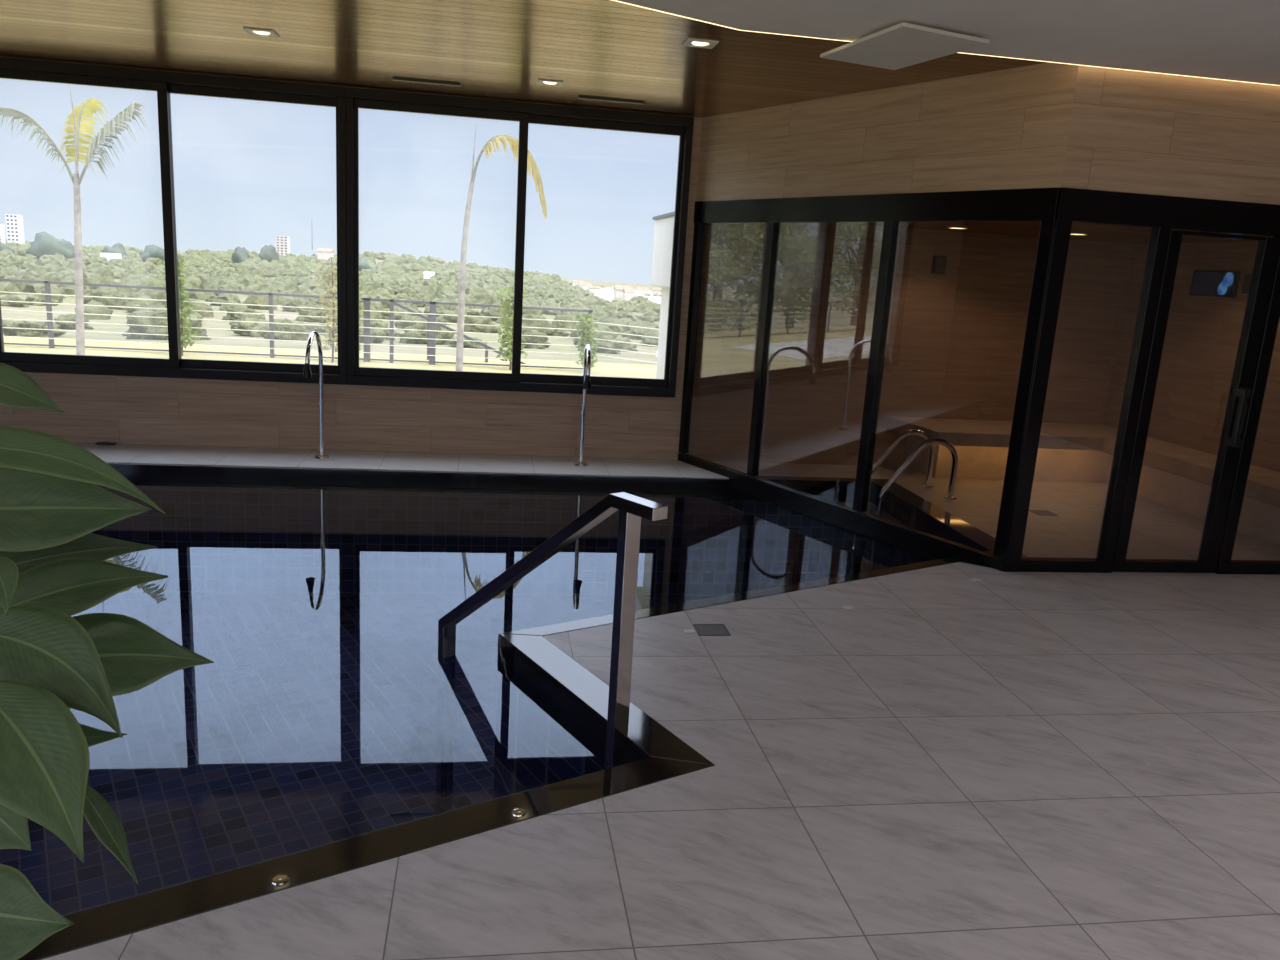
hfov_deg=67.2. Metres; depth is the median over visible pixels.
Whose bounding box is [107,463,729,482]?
edging
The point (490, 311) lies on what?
tree
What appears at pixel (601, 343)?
tree
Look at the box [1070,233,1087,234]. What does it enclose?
recessed light
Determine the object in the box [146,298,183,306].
tree
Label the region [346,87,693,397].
window
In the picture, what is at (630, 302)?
tree
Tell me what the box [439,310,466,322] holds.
tree
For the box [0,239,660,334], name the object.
woodland
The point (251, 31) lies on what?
recessed light
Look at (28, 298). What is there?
tree
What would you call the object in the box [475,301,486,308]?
tree
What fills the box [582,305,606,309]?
tree
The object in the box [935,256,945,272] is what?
grille
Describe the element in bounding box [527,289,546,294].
tree
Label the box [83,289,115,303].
tree
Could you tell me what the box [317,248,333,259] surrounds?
house
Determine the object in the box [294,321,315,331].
tree
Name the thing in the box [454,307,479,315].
tree
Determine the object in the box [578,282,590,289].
house
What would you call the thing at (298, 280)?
tree
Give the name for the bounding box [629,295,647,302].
tree
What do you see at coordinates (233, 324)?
tree
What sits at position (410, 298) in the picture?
tree
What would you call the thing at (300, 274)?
tree
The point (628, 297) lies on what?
house
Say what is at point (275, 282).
tree
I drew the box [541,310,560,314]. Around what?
tree
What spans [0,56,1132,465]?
wall
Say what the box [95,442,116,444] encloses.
floor outlet
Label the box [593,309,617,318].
tree
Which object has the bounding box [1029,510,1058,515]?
floor drain
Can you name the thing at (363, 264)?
tree
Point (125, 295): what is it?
tree
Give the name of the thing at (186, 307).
shrub
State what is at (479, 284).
tree
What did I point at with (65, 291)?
tree
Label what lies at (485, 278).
tree
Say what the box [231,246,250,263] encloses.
tree
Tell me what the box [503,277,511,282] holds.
tree
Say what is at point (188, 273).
tree
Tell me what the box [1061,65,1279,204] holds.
wall
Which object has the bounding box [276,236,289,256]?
tower block
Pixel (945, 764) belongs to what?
floor
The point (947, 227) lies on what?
recessed light
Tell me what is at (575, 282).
house
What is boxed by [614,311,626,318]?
tree
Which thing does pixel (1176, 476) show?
bench
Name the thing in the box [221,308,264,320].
tree
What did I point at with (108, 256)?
house
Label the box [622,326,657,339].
tree
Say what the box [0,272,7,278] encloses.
tree
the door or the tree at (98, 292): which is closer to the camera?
the door
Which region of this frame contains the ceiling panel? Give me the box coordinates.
[820,22,989,69]
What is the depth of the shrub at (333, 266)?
16.27 m
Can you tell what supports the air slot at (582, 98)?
attached to the ceiling at (495, 49)
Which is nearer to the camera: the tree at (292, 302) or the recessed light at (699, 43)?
the recessed light at (699, 43)
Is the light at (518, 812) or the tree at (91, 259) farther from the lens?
the tree at (91, 259)
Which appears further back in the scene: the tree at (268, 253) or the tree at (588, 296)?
the tree at (268, 253)
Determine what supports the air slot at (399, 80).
attached to the ceiling at (495, 49)
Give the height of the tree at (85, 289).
1.069 m
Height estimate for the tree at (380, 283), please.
2.374 m
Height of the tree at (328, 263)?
6.637 m
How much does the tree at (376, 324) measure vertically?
0.974 m
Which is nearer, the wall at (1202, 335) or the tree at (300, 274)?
the wall at (1202, 335)
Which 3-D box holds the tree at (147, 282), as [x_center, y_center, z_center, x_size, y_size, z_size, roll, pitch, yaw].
[-57.149,-22.324,112.187,3.530,1.914,3.503,6,13,11]
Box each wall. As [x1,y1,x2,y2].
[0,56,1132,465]
[651,211,674,378]
[678,187,1060,571]
[696,62,1078,200]
[1002,220,1279,574]
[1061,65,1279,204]
[1104,241,1279,471]
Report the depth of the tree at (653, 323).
85.79 m
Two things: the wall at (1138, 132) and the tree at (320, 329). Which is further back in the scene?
the tree at (320, 329)
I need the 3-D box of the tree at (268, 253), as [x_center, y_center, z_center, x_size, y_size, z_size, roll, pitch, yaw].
[-206.999,-124.422,537.954,11.330,13.932,13.843,4,12,1]
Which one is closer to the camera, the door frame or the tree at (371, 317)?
the door frame
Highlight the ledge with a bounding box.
[75,443,886,478]
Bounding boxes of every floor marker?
[683,629,696,633]
[841,606,854,608]
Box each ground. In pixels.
[0,258,661,364]
[3,336,656,378]
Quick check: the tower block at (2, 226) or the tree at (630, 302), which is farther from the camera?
the tower block at (2, 226)
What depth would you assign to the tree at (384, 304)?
102.40 m
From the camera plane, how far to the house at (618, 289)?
480.24 m
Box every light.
[243,27,279,37]
[271,875,288,885]
[512,808,525,816]
[537,79,562,86]
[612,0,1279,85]
[682,38,718,48]
[947,227,967,228]
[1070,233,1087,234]
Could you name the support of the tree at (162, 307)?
on the ground at (554, 349)
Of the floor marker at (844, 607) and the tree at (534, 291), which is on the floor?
the floor marker at (844, 607)
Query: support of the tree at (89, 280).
on the ground at (554, 349)
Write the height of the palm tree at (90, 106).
3.802 m
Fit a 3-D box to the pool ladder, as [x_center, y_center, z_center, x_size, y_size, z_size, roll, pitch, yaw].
[2.091,0.250,7.658,0.660,1.267,0.500,1,13,-9]
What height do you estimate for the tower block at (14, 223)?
21.000 m
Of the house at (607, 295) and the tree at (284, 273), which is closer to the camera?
the tree at (284, 273)
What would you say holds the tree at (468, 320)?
on the ground at (554, 349)
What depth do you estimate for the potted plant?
1.04 m
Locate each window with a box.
[0,57,346,384]
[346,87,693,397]
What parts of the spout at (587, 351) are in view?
stem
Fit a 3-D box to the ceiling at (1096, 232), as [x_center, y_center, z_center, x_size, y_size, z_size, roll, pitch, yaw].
[2.679,-1.840,6.802,3.838,0.060,2.941,1,13,-9]
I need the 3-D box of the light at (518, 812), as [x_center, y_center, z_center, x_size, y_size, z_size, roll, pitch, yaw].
[-0.360,0.985,2.855,0.042,0.004,0.042,1,13,-9]
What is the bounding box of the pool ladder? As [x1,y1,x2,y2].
[848,429,957,573]
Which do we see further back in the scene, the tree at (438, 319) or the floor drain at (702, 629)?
the tree at (438, 319)
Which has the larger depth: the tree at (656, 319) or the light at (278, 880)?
the tree at (656, 319)
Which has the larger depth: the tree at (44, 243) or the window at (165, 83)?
the tree at (44, 243)
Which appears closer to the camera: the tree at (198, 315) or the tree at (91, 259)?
the tree at (198, 315)
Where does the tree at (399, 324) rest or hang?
on the ground at (554, 349)
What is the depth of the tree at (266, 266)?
314.95 m
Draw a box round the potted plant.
[0,363,213,959]
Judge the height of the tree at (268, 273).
2.932 m
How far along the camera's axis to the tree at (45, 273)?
152.30 m
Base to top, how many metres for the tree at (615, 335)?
1.103 m
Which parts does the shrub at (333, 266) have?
stem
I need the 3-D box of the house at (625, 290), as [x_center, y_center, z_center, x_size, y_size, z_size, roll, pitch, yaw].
[-2.786,-84.100,442.788,9.752,7.870,9.752,1,13,-9]
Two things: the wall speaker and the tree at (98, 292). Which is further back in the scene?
the tree at (98, 292)
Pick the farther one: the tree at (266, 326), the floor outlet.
the tree at (266, 326)
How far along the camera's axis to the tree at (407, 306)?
80.30 m
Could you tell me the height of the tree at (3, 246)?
8.517 m
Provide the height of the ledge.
0.120 m
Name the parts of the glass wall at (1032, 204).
rail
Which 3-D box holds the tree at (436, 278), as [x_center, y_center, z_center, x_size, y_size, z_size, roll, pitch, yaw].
[-70.648,-70.903,343.350,7.321,3.004,7.025,-6,16,-38]
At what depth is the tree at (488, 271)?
518.43 m
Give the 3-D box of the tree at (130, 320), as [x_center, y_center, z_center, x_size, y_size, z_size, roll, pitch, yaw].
[-15.147,-4.820,31.041,2.601,1.194,2.163,-4,14,-30]
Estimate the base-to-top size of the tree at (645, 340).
1.016 m
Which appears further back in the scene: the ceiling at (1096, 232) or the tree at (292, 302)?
the tree at (292, 302)
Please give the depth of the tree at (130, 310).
58.06 m
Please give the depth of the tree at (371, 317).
52.47 m
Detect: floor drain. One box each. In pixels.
[693,624,730,635]
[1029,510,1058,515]
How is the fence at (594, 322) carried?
on the ground at (599, 369)
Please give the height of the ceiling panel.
0.040 m
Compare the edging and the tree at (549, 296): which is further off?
the tree at (549, 296)
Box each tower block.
[0,224,5,243]
[5,214,24,243]
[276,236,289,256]
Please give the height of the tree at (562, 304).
1.717 m
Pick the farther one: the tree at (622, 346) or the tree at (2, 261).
the tree at (2, 261)
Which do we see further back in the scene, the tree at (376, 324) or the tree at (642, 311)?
the tree at (642, 311)
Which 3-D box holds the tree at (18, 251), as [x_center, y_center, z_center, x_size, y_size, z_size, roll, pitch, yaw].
[-236.579,-86.020,366.176,8.763,5.050,8.814,7,13,16]
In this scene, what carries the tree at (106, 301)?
on the ground at (554, 349)
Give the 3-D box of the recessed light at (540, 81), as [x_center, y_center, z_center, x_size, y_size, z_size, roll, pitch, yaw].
[-0.617,-2.721,6.605,0.170,0.010,0.170,1,13,-9]
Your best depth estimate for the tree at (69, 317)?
40.43 m
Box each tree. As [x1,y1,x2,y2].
[0,84,146,354]
[0,241,15,254]
[0,258,6,264]
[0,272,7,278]
[0,294,28,307]
[2,320,65,336]
[6,257,23,268]
[13,247,25,255]
[24,295,58,305]
[26,232,74,258]
[40,272,57,276]
[52,287,74,296]
[53,314,93,329]
[63,278,97,289]
[82,256,107,265]
[83,286,91,292]
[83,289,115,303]
[99,295,135,309]
[101,243,129,255]
[113,294,132,296]
[125,304,147,312]
[126,292,144,296]
[126,312,211,339]
[132,306,186,314]
[139,244,182,261]
[143,280,153,285]
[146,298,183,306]
[165,305,202,321]
[181,271,195,275]
[205,294,218,301]
[210,299,224,305]
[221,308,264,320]
[229,314,268,330]
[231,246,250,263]
[232,317,268,336]
[243,264,259,269]
[249,323,268,336]
[255,264,276,270]
[258,245,278,261]
[263,270,280,276]
[264,318,310,340]
[272,281,285,285]
[280,272,297,276]
[282,298,307,311]
[282,298,314,309]
[290,277,305,285]
[294,294,319,304]
[294,309,335,322]
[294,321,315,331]
[297,271,309,276]
[309,304,327,310]
[314,324,331,334]
[315,259,331,265]
[327,324,385,342]
[335,256,375,270]
[360,315,382,321]
[362,321,399,340]
[379,282,396,286]
[379,301,389,307]
[379,308,404,319]
[382,286,399,294]
[394,304,410,308]
[394,314,427,328]
[398,320,454,344]
[405,297,425,306]
[423,306,443,316]
[431,277,448,279]
[436,317,450,324]
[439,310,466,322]
[448,337,486,348]
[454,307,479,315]
[456,123,546,370]
[464,316,499,332]
[465,300,475,308]
[473,282,491,286]
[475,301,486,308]
[478,307,510,321]
[479,276,493,280]
[482,270,500,275]
[485,278,505,285]
[501,330,548,348]
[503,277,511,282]
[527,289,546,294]
[539,293,559,302]
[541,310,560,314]
[543,328,569,336]
[555,311,571,315]
[560,301,573,307]
[570,321,613,338]
[572,312,587,318]
[572,331,620,353]
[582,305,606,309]
[582,327,617,337]
[583,295,600,300]
[585,310,608,319]
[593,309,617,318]
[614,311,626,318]
[614,337,637,351]
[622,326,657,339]
[623,300,637,304]
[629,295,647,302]
[631,302,659,312]
[633,315,653,322]
[637,309,648,313]
[639,332,658,346]
[649,316,659,321]
[650,322,658,328]
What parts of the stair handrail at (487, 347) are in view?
post, post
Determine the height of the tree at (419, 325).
1.205 m
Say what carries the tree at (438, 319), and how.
on the ground at (554, 349)
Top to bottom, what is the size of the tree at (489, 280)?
3.860 m
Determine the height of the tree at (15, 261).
3.145 m
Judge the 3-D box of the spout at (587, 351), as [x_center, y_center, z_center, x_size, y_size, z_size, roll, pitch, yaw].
[-0.423,-0.566,7.562,0.112,1.000,0.522,1,13,-9]
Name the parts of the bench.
seat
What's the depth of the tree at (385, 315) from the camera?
70.02 m
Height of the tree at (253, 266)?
4.142 m
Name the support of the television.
attached to the wall at (1202, 335)
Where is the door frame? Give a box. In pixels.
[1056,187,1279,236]
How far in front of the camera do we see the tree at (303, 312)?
61.34 m
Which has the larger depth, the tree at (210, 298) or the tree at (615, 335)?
the tree at (210, 298)
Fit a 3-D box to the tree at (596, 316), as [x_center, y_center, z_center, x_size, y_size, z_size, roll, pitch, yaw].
[-3.663,-13.638,82.639,2.931,1.852,3.237,-1,13,-18]
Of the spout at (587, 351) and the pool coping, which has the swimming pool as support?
the pool coping
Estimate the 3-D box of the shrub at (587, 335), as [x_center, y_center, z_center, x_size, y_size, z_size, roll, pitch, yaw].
[-0.955,-2.429,17.101,0.453,1.068,0.360,1,13,-9]
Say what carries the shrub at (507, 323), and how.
on the ground at (599, 369)
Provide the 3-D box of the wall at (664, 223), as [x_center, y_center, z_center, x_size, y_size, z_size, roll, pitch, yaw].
[0.631,-1.203,8.942,1.005,2.375,1.165,1,13,-9]
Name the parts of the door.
handle, lock plate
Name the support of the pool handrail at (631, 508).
on the swimming pool
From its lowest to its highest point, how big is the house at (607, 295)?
6.948 m
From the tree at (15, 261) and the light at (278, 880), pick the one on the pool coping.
the light at (278, 880)
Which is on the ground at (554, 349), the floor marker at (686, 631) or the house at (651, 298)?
the house at (651, 298)
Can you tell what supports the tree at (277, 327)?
on the ground at (554, 349)
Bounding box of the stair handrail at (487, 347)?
[394,302,525,363]
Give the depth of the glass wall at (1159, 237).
5.52 m
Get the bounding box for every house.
[100,253,121,260]
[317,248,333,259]
[424,271,434,278]
[572,280,582,285]
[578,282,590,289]
[588,285,600,289]
[594,290,613,301]
[613,285,632,297]
[622,288,644,293]
[622,294,645,300]
[631,291,653,295]
[645,296,660,303]
[652,288,659,293]
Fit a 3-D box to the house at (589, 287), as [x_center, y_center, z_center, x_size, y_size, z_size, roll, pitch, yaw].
[-23.431,-95.656,494.464,5.970,7.939,5.970,1,13,-9]
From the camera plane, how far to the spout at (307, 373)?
7.38 m
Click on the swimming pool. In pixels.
(316, 602)
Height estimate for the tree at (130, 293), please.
1.186 m
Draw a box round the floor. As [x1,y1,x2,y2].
[42,466,1279,959]
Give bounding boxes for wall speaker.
[931,255,946,273]
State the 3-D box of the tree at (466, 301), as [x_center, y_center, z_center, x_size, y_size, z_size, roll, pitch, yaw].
[-19.440,-19.211,106.912,3.292,1.671,2.884,0,13,-14]
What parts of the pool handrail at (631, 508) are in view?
post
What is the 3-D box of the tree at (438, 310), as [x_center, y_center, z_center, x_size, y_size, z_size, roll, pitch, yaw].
[-18.987,-15.509,88.756,2.268,0.989,2.146,-4,14,-30]
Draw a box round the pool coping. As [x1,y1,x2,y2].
[17,476,1027,959]
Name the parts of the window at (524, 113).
sash, sash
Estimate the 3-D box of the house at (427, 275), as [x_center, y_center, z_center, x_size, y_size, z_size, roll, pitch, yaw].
[-83.800,-80.456,382.862,4.000,4.600,4.000,1,13,-9]
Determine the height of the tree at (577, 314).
1.533 m
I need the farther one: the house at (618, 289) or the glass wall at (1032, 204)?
the house at (618, 289)
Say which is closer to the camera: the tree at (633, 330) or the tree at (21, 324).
the tree at (21, 324)
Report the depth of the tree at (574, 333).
55.77 m
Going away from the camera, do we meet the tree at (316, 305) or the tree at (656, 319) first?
the tree at (316, 305)
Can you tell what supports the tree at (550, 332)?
on the ground at (554, 349)
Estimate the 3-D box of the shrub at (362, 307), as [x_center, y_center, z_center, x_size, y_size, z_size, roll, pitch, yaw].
[-4.862,-2.749,16.415,0.318,1.521,0.246,1,13,-9]
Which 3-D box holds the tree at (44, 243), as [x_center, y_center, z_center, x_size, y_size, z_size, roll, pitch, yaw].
[-214.264,-84.395,351.660,17.238,12.010,18.176,15,17,41]
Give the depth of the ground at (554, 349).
42.23 m
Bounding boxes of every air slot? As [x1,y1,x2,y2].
[392,77,460,87]
[577,96,644,105]
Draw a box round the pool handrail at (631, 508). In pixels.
[435,492,667,814]
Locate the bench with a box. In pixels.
[887,416,1279,545]
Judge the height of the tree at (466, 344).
0.610 m
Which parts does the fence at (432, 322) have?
post, post, rail, rail, post, post, post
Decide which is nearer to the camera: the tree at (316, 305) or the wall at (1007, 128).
the wall at (1007, 128)
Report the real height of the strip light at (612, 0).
0.016 m
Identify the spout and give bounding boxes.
[303,331,328,458]
[574,344,591,465]
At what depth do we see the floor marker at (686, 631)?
4.37 m
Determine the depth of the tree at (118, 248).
375.56 m
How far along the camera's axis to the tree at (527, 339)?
38.63 m
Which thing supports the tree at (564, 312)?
on the ground at (554, 349)
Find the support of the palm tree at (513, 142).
on the ground at (599, 369)
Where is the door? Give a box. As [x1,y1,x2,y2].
[1112,230,1279,572]
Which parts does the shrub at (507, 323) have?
stem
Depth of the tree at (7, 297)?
59.12 m
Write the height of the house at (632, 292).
6.809 m
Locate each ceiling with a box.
[0,0,1048,116]
[616,0,1279,84]
[842,222,1263,243]
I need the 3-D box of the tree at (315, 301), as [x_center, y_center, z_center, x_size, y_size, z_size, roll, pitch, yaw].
[-34.423,-18.370,98.770,3.153,1.446,3.008,7,13,14]
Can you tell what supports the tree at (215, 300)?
on the ground at (554, 349)
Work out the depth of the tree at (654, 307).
154.32 m
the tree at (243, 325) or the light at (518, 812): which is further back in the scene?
the tree at (243, 325)
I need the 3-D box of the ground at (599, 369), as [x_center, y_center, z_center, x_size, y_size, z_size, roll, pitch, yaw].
[-8.423,3.909,-11.205,100.000,0.005,59.200,1,13,-9]
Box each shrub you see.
[163,254,199,355]
[315,257,337,361]
[359,276,363,353]
[496,285,527,369]
[574,314,597,368]
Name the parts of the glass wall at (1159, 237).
post, rail, post, rail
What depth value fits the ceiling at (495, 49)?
5.72 m
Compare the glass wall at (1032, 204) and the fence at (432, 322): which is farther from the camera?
the fence at (432, 322)
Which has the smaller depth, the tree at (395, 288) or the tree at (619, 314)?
the tree at (619, 314)
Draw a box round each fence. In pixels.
[0,278,592,369]
[592,322,658,371]
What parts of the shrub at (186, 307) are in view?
stem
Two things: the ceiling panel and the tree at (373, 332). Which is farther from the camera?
the tree at (373, 332)
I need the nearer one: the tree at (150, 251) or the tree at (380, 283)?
the tree at (380, 283)
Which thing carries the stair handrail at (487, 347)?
on the ground at (599, 369)
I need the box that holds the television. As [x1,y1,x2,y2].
[1190,270,1240,297]
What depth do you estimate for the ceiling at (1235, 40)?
4.33 m
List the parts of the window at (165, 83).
sash, sash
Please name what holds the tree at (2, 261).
on the ground at (554, 349)
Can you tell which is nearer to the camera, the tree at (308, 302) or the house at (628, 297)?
the tree at (308, 302)
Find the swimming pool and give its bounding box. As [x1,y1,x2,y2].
[0,468,982,915]
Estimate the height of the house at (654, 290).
8.004 m
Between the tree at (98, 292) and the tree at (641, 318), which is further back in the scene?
the tree at (641, 318)

